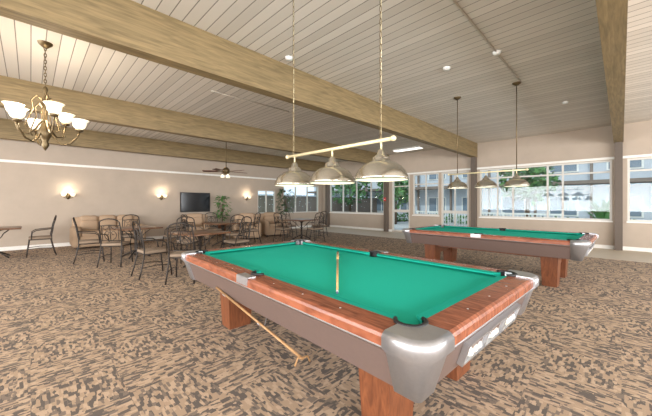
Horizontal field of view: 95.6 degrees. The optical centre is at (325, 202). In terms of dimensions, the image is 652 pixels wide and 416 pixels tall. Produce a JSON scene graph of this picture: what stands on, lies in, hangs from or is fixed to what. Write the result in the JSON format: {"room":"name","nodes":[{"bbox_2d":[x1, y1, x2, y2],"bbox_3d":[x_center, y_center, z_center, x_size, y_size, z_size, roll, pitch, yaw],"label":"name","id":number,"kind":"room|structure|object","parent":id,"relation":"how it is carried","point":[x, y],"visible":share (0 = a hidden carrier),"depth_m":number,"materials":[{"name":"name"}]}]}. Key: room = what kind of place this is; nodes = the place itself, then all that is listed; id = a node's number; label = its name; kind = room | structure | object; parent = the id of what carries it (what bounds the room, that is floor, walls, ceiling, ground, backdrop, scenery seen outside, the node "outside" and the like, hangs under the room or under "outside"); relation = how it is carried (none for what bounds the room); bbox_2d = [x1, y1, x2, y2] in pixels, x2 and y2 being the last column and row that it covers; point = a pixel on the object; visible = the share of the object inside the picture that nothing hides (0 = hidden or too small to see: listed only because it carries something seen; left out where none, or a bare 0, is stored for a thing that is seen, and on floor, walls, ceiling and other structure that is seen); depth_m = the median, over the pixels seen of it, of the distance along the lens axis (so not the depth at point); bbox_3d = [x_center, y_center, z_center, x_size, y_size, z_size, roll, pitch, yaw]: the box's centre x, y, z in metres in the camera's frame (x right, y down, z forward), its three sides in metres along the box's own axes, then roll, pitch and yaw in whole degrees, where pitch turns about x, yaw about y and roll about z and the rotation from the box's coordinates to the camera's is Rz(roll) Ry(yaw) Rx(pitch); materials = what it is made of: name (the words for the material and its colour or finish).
{"room":"games hall","nodes":[
{"label":"games hall","id":0,"kind":"room"},
{"bbox_2d":[0,139,321,246],"bbox_3d":[-6.718,-0.465,11.102,0.200,3.670,18.200,0,0,45],"label":"wall","id":1,"kind":"structure","parent":0,"point":[31,197],"depth_m":10.18,"materials":[{"name":"paint"}]},
{"bbox_2d":[61,193,75,198],"bbox_3d":[-8.176,-0.212,9.378,0.174,0.196,0.370,0,0,45],"label":"wall sconce","id":2,"kind":"object","parent":1,"relation":"attached to","point":[68,196],"visible":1,"depth_m":9.39,"materials":[{"name":"white glass"}]},
{"bbox_2d":[0,159,275,179],"bbox_3d":[-6.636,-1.210,11.020,0.030,0.070,18.200,0,0,45],"label":"trim","id":3,"kind":"structure","parent":1,"relation":"attached to","point":[1,160],"depth_m":10.30,"materials":[{"name":"white wood"}]},
{"bbox_2d":[0,224,321,250],"bbox_3d":[-6.638,1.315,11.022,0.024,0.110,18.200,0,0,45],"label":"baseboard","id":4,"kind":"structure","parent":1,"relation":"attached to","point":[154,237],"depth_m":9.05,"materials":[{"name":"white wood"}]},
{"bbox_2d":[180,192,209,211],"bbox_3d":[-5.401,-0.030,12.232,0.064,0.800,1.200,0,0,45],"label":"wall tv","id":5,"kind":"object","parent":1,"relation":"attached to","point":[189,201],"visible":1,"depth_m":12.17,"materials":[{"name":"black plastic"}]},
{"bbox_2d":[258,190,274,213],"bbox_3d":[-2.995,-0.055,14.768,0.080,1.150,1.050,0,0,45],"label":"window","id":6,"kind":"structure","parent":1,"relation":"in","point":[258,190],"depth_m":14.75,"materials":[{"name":"metal"}]},
{"bbox_2d":[283,186,317,212],"bbox_3d":[-1.368,-0.225,16.394,0.080,1.510,2.550,0,0,45],"label":"window","id":7,"kind":"structure","parent":1,"relation":"in","point":[283,186],"depth_m":16.67,"materials":[{"name":"metal"}]},
{"bbox_2d":[0,228,651,415],"bbox_3d":[-0.106,1.420,4.490,18.900,0.100,18.600,0,0,45],"label":"floor","id":8,"kind":"structure","parent":0,"point":[80,338],"depth_m":2.78,"materials":[{"name":"carpet"}]},
{"bbox_2d":[0,226,21,257],"bbox_3d":[-8.217,0.993,7.340,0.920,0.752,0.920,0,0,45],"label":"dining table","id":9,"kind":"object","parent":8,"relation":"on","point":[7,228],"visible":1,"depth_m":7.34,"materials":[{"name":"brown wood"}]},
{"bbox_2d":[26,215,56,257],"bbox_3d":[-7.454,0.848,7.749,0.529,1.051,0.582,0,0,45],"label":"dining chair","id":10,"kind":"object","parent":8,"relation":"on","point":[31,237],"visible":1,"depth_m":7.69,"materials":[{"name":"metal"}]},
{"bbox_2d":[73,217,104,263],"bbox_3d":[-5.573,0.848,6.947,0.582,1.051,0.529,0,0,-39],"label":"dining chair","id":11,"kind":"object","parent":8,"relation":"on","point":[87,241],"visible":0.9,"depth_m":6.83,"materials":[{"name":"metal"}]},
{"bbox_2d":[70,215,145,248],"bbox_3d":[-7.000,0.885,9.546,0.920,0.970,1.900,0,0,45],"label":"sofa","id":12,"kind":"object","parent":8,"relation":"on","point":[84,223],"visible":0.61,"depth_m":9.31,"materials":[{"name":"fabric"}]},
{"bbox_2d":[96,218,132,267],"bbox_3d":[-4.662,0.848,6.548,0.529,1.051,0.582,0,0,-10],"label":"dining chair","id":13,"kind":"object","parent":8,"relation":"on","point":[112,243],"visible":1,"depth_m":6.37,"materials":[{"name":"metal"}]},
{"bbox_2d":[122,214,142,253],"bbox_3d":[-5.427,0.848,8.260,0.529,1.051,0.582,0,0,-39],"label":"dining chair","id":14,"kind":"object","parent":8,"relation":"on","point":[123,235],"visible":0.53,"depth_m":8.32,"materials":[{"name":"metal"}]},
{"bbox_2d":[108,225,162,258],"bbox_3d":[-4.844,0.993,7.531,0.920,0.752,0.920,0,0,36],"label":"dining table","id":15,"kind":"object","parent":8,"relation":"on","point":[128,228],"visible":0.66,"depth_m":7.45,"materials":[{"name":"brown wood"}]},
{"bbox_2d":[131,221,171,279],"bbox_3d":[-3.307,0.848,5.600,0.529,1.051,0.582,0,0,42],"label":"dining chair","id":16,"kind":"object","parent":8,"relation":"on","point":[155,250],"visible":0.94,"depth_m":5.50,"materials":[{"name":"metal"}]},
{"bbox_2d":[162,214,187,254],"bbox_3d":[-4.187,0.848,8.187,0.529,1.051,0.582,0,0,45],"label":"dining chair","id":17,"kind":"object","parent":8,"relation":"on","point":[183,220],"visible":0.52,"depth_m":8.17,"materials":[{"name":"metal"}]},
{"bbox_2d":[165,222,201,284],"bbox_3d":[-2.505,0.848,5.240,0.529,1.051,0.582,0,0,-10],"label":"dining chair","id":18,"kind":"object","parent":8,"relation":"on","point":[177,253],"visible":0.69,"depth_m":5.02,"materials":[{"name":"metal"}]},
{"bbox_2d":[175,216,197,263],"bbox_3d":[-3.271,0.848,7.023,0.529,1.051,0.582,0,0,-39],"label":"dining chair","id":19,"kind":"object","parent":8,"relation":"on","point":[184,240],"visible":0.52,"depth_m":7.06,"materials":[{"name":"metal"}]},
{"bbox_2d":[180,214,205,249],"bbox_3d":[-3.909,0.848,8.677,0.529,1.051,0.582,0,0,45],"label":"dining chair","id":20,"kind":"object","parent":8,"relation":"on","point":[182,214],"visible":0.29,"depth_m":8.59,"materials":[{"name":"metal"}]},
{"bbox_2d":[179,213,209,239],"bbox_3d":[-4.914,0.885,11.066,1.050,0.970,0.920,0,0,-25],"label":"recliner armchair","id":21,"kind":"object","parent":8,"relation":"on","point":[199,218],"visible":0.52,"depth_m":11.20,"materials":[{"name":"fabric"}]},
{"bbox_2d":[169,229,230,267],"bbox_3d":[-2.687,0.993,6.293,0.920,0.752,0.920,0,0,36],"label":"dining table","id":22,"kind":"object","parent":8,"relation":"on","point":[199,233],"visible":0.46,"depth_m":6.19,"materials":[{"name":"brown wood"}]},
{"bbox_2d":[204,212,221,244],"bbox_3d":[-3.836,0.848,10.063,0.529,1.051,0.582,0,0,-39],"label":"dining chair","id":23,"kind":"object","parent":8,"relation":"on","point":[219,229],"visible":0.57,"depth_m":10.14,"materials":[{"name":"metal"}]},
{"bbox_2d":[211,195,231,235],"bbox_3d":[-4.400,0.525,12.542,0.819,1.690,0.878,0,0,2],"label":"potted plant","id":24,"kind":"object","parent":8,"relation":"on","point":[222,197],"visible":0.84,"depth_m":12.44,"materials":[{"name":"green plant"}]},
{"bbox_2d":[202,221,241,247],"bbox_3d":[-3.253,0.993,9.334,0.920,0.752,0.920,0,0,36],"label":"dining table","id":25,"kind":"object","parent":8,"relation":"on","point":[224,223],"visible":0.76,"depth_m":9.30,"materials":[{"name":"brown wood"}]},
{"bbox_2d":[224,214,244,245],"bbox_3d":[-2.669,0.848,8.604,0.529,1.051,0.582,0,0,-39],"label":"dining chair","id":26,"kind":"object","parent":8,"relation":"on","point":[234,233],"visible":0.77,"depth_m":8.44,"materials":[{"name":"metal"}]},
{"bbox_2d":[223,216,251,247],"bbox_3d":[-2.103,0.848,7.023,0.529,1.051,0.582,0,0,39],"label":"dining chair","id":27,"kind":"object","parent":8,"relation":"on","point":[234,242],"visible":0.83,"depth_m":7.04,"materials":[{"name":"metal"}]},
{"bbox_2d":[233,213,260,238],"bbox_3d":[-3.076,0.885,11.491,1.050,0.970,0.920,0,0,-16],"label":"recliner armchair","id":28,"kind":"object","parent":8,"relation":"on","point":[251,215],"visible":0.59,"depth_m":11.50,"materials":[{"name":"fabric"}]},
{"bbox_2d":[240,212,261,244],"bbox_3d":[-2.523,0.848,9.917,0.582,1.051,0.529,0,0,-39],"label":"dining chair","id":29,"kind":"object","parent":8,"relation":"on","point":[253,230],"visible":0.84,"depth_m":9.88,"materials":[{"name":"metal"}]},
{"bbox_2d":[259,212,287,236],"bbox_3d":[-2.263,0.885,12.586,1.050,0.970,0.920,0,0,-34],"label":"recliner armchair","id":30,"kind":"object","parent":8,"relation":"on","point":[267,222],"visible":0.73,"depth_m":12.29,"materials":[{"name":"fabric"}]},
{"bbox_2d":[273,212,293,241],"bbox_3d":[-1.503,0.848,10.372,0.529,1.051,0.582,0,0,39],"label":"dining chair","id":31,"kind":"object","parent":8,"relation":"on","point":[282,227],"visible":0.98,"depth_m":10.26,"materials":[{"name":"metal"}]},
{"bbox_2d":[276,189,294,230],"bbox_3d":[-1.969,0.323,14.592,1.071,2.094,1.047,0,0,45],"label":"ficus tree","id":32,"kind":"object","parent":8,"relation":"on","point":[280,190],"visible":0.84,"depth_m":14.54,"materials":[{"name":"green plant"}]},
{"bbox_2d":[280,211,296,237],"bbox_3d":[-1.503,0.848,11.831,0.529,1.051,0.582,0,0,-39],"label":"dining chair","id":33,"kind":"object","parent":8,"relation":"on","point":[287,225],"visible":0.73,"depth_m":11.85,"materials":[{"name":"metal"}]},
{"bbox_2d":[284,219,318,238],"bbox_3d":[-0.919,0.993,11.102,0.920,0.752,0.920,0,0,36],"label":"dining table","id":34,"kind":"object","parent":8,"relation":"on","point":[301,221],"visible":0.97,"depth_m":11.06,"materials":[{"name":"brown wood"}]},
{"bbox_2d":[306,212,324,241],"bbox_3d":[-0.371,0.848,10.407,0.529,1.051,0.582,0,0,-38],"label":"dining chair","id":35,"kind":"object","parent":8,"relation":"on","point":[317,227],"visible":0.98,"depth_m":10.26,"materials":[{"name":"metal"}]},
{"bbox_2d":[310,211,327,238],"bbox_3d":[-0.263,0.848,11.758,0.529,1.051,0.582,0,0,45],"label":"dining chair","id":36,"kind":"object","parent":8,"relation":"on","point":[318,231],"visible":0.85,"depth_m":11.74,"materials":[{"name":"metal"}]},
{"bbox_2d":[181,239,538,415],"bbox_3d":[0.007,0.962,2.885,1.808,0.817,3.108,0,0,-43],"label":"pool table","id":37,"kind":"object","parent":8,"relation":"on","point":[407,323],"visible":1,"depth_m":1.88,"materials":[{"name":"green fabric"}]},
{"bbox_2d":[216,287,310,366],"bbox_3d":[-0.583,0.886,2.307,0.111,0.174,1.398,0,0,-40],"label":"stick","id":38,"kind":"object","parent":37,"relation":"attached to","point":[224,294],"visible":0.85,"depth_m":2.11,"materials":[{"name":"brown wood"}]},
{"bbox_2d":[336,251,338,293],"bbox_3d":[0.108,0.590,2.749,0.028,0.030,1.575,0,0,2],"label":"stick","id":39,"kind":"object","parent":37,"relation":"on","point":[337,270],"visible":1,"depth_m":2.50,"materials":[{"name":"brown wood"}]},
{"bbox_2d":[294,227,651,262],"bbox_3d":[5.551,1.368,10.147,18.500,0.004,2.190,0,0,45],"label":"floor strip","id":40,"kind":"object","parent":8,"relation":"on","point":[626,255],"visible":0.33,"depth_m":8.32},
{"bbox_2d":[325,185,329,226],"bbox_3d":[0.092,-0.195,17.020,0.170,3.130,0.200,0,0,45],"label":"column","id":41,"kind":"structure","parent":40,"relation":"on","point":[327,187],"depth_m":16.95,"materials":[{"name":"paint"}]},
{"bbox_2d":[384,182,388,231],"bbox_3d":[2.899,-0.195,14.213,0.170,3.130,0.200,0,0,45],"label":"column","id":42,"kind":"structure","parent":40,"relation":"on","point":[386,184],"depth_m":14.13,"materials":[{"name":"paint"}]},
{"bbox_2d":[471,157,476,226],"bbox_3d":[5.706,-0.195,11.406,0.170,3.130,0.200,0,0,45],"label":"column","id":43,"kind":"structure","parent":40,"relation":"on","point":[473,159],"depth_m":11.32,"materials":[{"name":"paint"}]},
{"bbox_2d":[614,142,622,250],"bbox_3d":[8.514,-0.195,8.598,0.170,3.130,0.200,0,0,45],"label":"column","id":44,"kind":"structure","parent":40,"relation":"on","point":[618,146],"depth_m":8.53,"materials":[{"name":"paint"}]},
{"bbox_2d":[402,225,598,287],"bbox_3d":[3.352,0.962,5.982,1.808,0.817,3.108,0,0,-44],"label":"pool table","id":45,"kind":"object","parent":8,"relation":"on","point":[554,249],"visible":1,"depth_m":5.32,"materials":[{"name":"brown wood"}]},
{"bbox_2d":[0,0,651,161],"bbox_3d":[-0.106,-2.350,4.490,18.900,0.100,18.600,0,0,45],"label":"ceiling","id":46,"kind":"structure","parent":0,"point":[553,47],"depth_m":4.91,"materials":[{"name":"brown wood"}]},
{"bbox_2d":[1,40,88,150],"bbox_3d":[-4.038,-1.525,4.287,0.923,1.550,0.918,0,0,45],"label":"chandelier","id":47,"kind":"object","parent":46,"relation":"hanging from","point":[17,111],"visible":1,"depth_m":4.21,"materials":[{"name":"brown metal"}]},
{"bbox_2d":[0,118,325,170],"bbox_3d":[-6.272,-2.030,10.656,0.200,0.540,18.200,0,0,45],"label":"ceiling beam","id":48,"kind":"structure","parent":46,"relation":"attached to","point":[8,130],"depth_m":10.55,"materials":[{"name":"brown wood"}]},
{"bbox_2d":[0,75,388,163],"bbox_3d":[-3.465,-2.030,7.849,0.200,0.540,18.200,0,0,45],"label":"ceiling beam","id":49,"kind":"structure","parent":46,"relation":"attached to","point":[87,106],"depth_m":7.15,"materials":[{"name":"brown wood"}]},
{"bbox_2d":[202,142,244,177],"bbox_3d":[-3.498,-1.600,10.500,1.549,1.400,1.480,0,0,45],"label":"ceiling fan","id":50,"kind":"object","parent":46,"relation":"hanging from","point":[226,170],"depth_m":10.40,"materials":[{"name":"brown wood"}]},
{"bbox_2d":[0,0,477,156],"bbox_3d":[-0.658,-2.030,5.042,0.200,0.540,18.200,0,0,45],"label":"ceiling beam","id":51,"kind":"structure","parent":46,"relation":"attached to","point":[130,27],"depth_m":3.97,"materials":[{"name":"brown wood"}]},
{"bbox_2d":[211,90,288,111],"bbox_3d":[-1.626,-2.288,6.718,0.017,0.020,2.000,0,0,45],"label":"conduit","id":52,"kind":"object","parent":46,"relation":"attached to","point":[211,90],"depth_m":6.58,"materials":[{"name":"beige metal"}]},
{"bbox_2d":[285,56,292,60],"bbox_3d":[-0.587,-2.280,4.674,0.124,0.040,0.122,0,0,45],"label":"smoke detector","id":53,"kind":"object","parent":46,"relation":"attached to","point":[288,58],"visible":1,"depth_m":4.64,"materials":[{"name":"white plastic"}]},
{"bbox_2d":[274,1,408,186],"bbox_3d":[0.053,-1.244,2.691,1.494,2.129,0.424,0,0,45],"label":"pendant light","id":54,"kind":"object","parent":46,"relation":"hanging from","point":[380,169],"visible":1,"depth_m":2.50,"materials":[{"name":"metal"}]},
{"bbox_2d":[393,146,422,151],"bbox_3d":[3.429,-2.264,12.410,1.250,0.072,0.320,0,0,45],"label":"fluorescent ceiling light","id":55,"kind":"object","parent":46,"relation":"attached to","point":[414,147],"visible":1,"depth_m":12.30,"materials":[{"name":"white plastic"}]},
{"bbox_2d":[443,66,450,70],"bbox_3d":[2.051,-2.280,5.021,0.124,0.040,0.122,0,0,45],"label":"smoke detector","id":56,"kind":"object","parent":46,"relation":"attached to","point":[446,68],"visible":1,"depth_m":4.99,"materials":[{"name":"white plastic"}]},
{"bbox_2d":[452,0,520,81],"bbox_3d":[-0.735,-2.288,1.160,0.021,0.024,12.400,0,0,45],"label":"conduit","id":57,"kind":"object","parent":46,"relation":"attached to","point":[454,1],"depth_m":4.00,"materials":[{"name":"beige metal"}]},
{"bbox_2d":[447,81,529,188],"bbox_3d":[3.256,-1.310,6.050,1.535,1.980,0.424,0,0,45],"label":"pendant light","id":58,"kind":"object","parent":46,"relation":"hanging from","point":[516,181],"visible":1,"depth_m":5.89,"materials":[{"name":"metal"}]},
{"bbox_2d":[492,50,501,55],"bbox_3d":[2.602,-2.280,4.497,0.124,0.040,0.122,0,0,45],"label":"smoke detector","id":59,"kind":"object","parent":46,"relation":"attached to","point":[498,52],"visible":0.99,"depth_m":4.47,"materials":[{"name":"white plastic"}]},
{"bbox_2d":[595,0,627,141],"bbox_3d":[2.150,-2.030,2.234,0.200,0.540,18.200,0,0,45],"label":"ceiling beam","id":60,"kind":"structure","parent":46,"relation":"attached to","point":[612,15],"depth_m":3.48,"materials":[{"name":"brown wood"}]},
{"bbox_2d":[322,120,651,247],"bbox_3d":[6.399,-0.465,10.995,18.900,3.670,0.200,0,0,45],"label":"wall","id":61,"kind":"structure","parent":0,"point":[598,142],"depth_m":10.12,"materials":[{"name":"paint"}]},
{"bbox_2d":[330,181,383,213],"bbox_3d":[1.563,-0.375,15.776,3.700,1.810,0.080,0,0,45],"label":"window","id":62,"kind":"structure","parent":61,"relation":"in","point":[356,181],"depth_m":15.67,"materials":[{"name":"metal"}]},
{"bbox_2d":[392,175,409,231],"bbox_3d":[3.525,0.030,13.813,0.950,2.620,0.080,0,0,45],"label":"door","id":63,"kind":"structure","parent":61,"relation":"in","point":[393,182],"depth_m":14.07,"materials":[{"name":"wood"}]},
{"bbox_2d":[413,173,438,215],"bbox_3d":[4.391,-0.375,12.947,1.200,1.810,0.080,0,0,45],"label":"window","id":64,"kind":"structure","parent":61,"relation":"in","point":[426,183],"depth_m":12.93,"materials":[{"name":"metal"}]},
{"bbox_2d":[442,171,468,226],"bbox_3d":[5.275,0.030,12.063,1.100,2.620,0.080,0,0,45],"label":"door","id":65,"kind":"structure","parent":61,"relation":"in","point":[454,212],"depth_m":12.02,"materials":[{"name":"metal"}]},
{"bbox_2d":[324,224,651,251],"bbox_3d":[6.331,1.315,10.906,18.470,0.110,0.024,0,0,45],"label":"baseboard","id":66,"kind":"structure","parent":61,"relation":"attached to","point":[365,228],"depth_m":8.89,"materials":[{"name":"white wood"}]},
{"bbox_2d":[329,212,651,223],"bbox_3d":[6.385,0.550,10.840,17.540,0.040,0.080,0,0,45],"label":"trim","id":67,"kind":"structure","parent":61,"relation":"attached to","point":[329,212],"depth_m":10.10,"materials":[{"name":"white wood"}]},
{"bbox_2d":[407,154,651,174],"bbox_3d":[6.318,-1.330,10.914,18.440,0.070,0.030,0,0,45],"label":"trim","id":68,"kind":"structure","parent":61,"relation":"attached to","point":[642,155],"depth_m":9.93,"materials":[{"name":"white wood"}]},
{"bbox_2d":[480,160,611,220],"bbox_3d":[7.237,-0.375,10.101,3.650,1.810,0.080,0,0,45],"label":"window","id":69,"kind":"structure","parent":61,"relation":"in","point":[610,161],"depth_m":9.88,"materials":[{"name":"wood"}]},
{"bbox_2d":[627,157,651,221],"bbox_3d":[10.691,-0.375,6.647,5.480,1.810,0.080,0,0,45],"label":"window","id":70,"kind":"structure","parent":61,"relation":"in","point":[645,158],"depth_m":8.53,"materials":[{"name":"wood"}]},
{"bbox_3d":[-16.263,1.570,21.920,28.500,0.100,60.000,0,0,45],"label":"ground","id":71,"kind":"structure","parent":0,"visible":0},
{"bbox_2d":[258,194,377,212],"bbox_3d":[-7.778,0.470,16.264,0.300,2.100,40.000,0,0,45],"label":"wall","id":72,"kind":"structure","parent":71,"relation":"on","point":[364,206],"depth_m":22.71,"materials":[{"name":"paint"}]},
{"label":"outside","id":73,"kind":"structure","parent":0,"visible":0},
{"bbox_2d":[395,219,466,229],"bbox_3d":[16.264,1.570,21.920,60.000,0.100,29.000,0,0,45],"label":"ground","id":74,"kind":"structure","parent":73,"point":[401,225],"depth_m":20.89,"materials":[{"name":"concrete"}]},
{"bbox_2d":[332,181,369,211],"bbox_3d":[1.943,-0.963,24.602,3.818,4.973,3.597,0,0,13],"label":"tree","id":75,"kind":"object","parent":74,"relation":"on","point":[349,188],"visible":0.46,"depth_m":24.21,"materials":[{"name":"green plant"}]},
{"bbox_2d":[375,179,415,223],"bbox_3d":[5.002,-0.503,21.150,2.860,4.054,2.914,0,0,-5],"label":"tree","id":76,"kind":"object","parent":74,"relation":"on","point":[400,192],"visible":0.34,"depth_m":20.87,"materials":[{"name":"green plant"}]},
{"bbox_2d":[308,159,651,221],"bbox_3d":[16.087,-1.430,21.744,45.200,5.900,7.900,0,0,45],"label":"apartment building","id":77,"kind":"structure","parent":74,"relation":"on","point":[579,189],"depth_m":18.89,"materials":[{"name":"paint"}]},
{"bbox_2d":[416,211,561,225],"bbox_3d":[7.297,0.970,14.199,6.440,1.100,0.080,0,0,45],"label":"railing","id":78,"kind":"object","parent":74,"relation":"on","point":[483,213],"visible":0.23,"depth_m":13.74,"materials":[{"name":"white metal"}]},
{"bbox_2d":[397,212,635,223],"bbox_3d":[13.276,1.168,17.538,22.246,0.908,1.202,0,0,45],"label":"hedge","id":79,"kind":"object","parent":74,"relation":"on","point":[403,214],"visible":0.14,"depth_m":21.64,"materials":[{"name":"green plant"}]},
{"bbox_2d":[496,166,561,216],"bbox_3d":[10.712,-0.618,15.819,2.998,4.284,2.954,0,0,45],"label":"tree","id":80,"kind":"object","parent":74,"relation":"on","point":[536,183],"visible":0.57,"depth_m":15.40,"materials":[{"name":"green plant"}]},
{"bbox_2d":[584,199,609,218],"bbox_3d":[9.269,0.689,9.727,1.170,1.663,1.444,0,0,23],"label":"potted palm","id":81,"kind":"object","parent":74,"relation":"on","point":[603,212],"visible":0.3,"depth_m":9.65,"materials":[{"name":"plant"}]}
]}

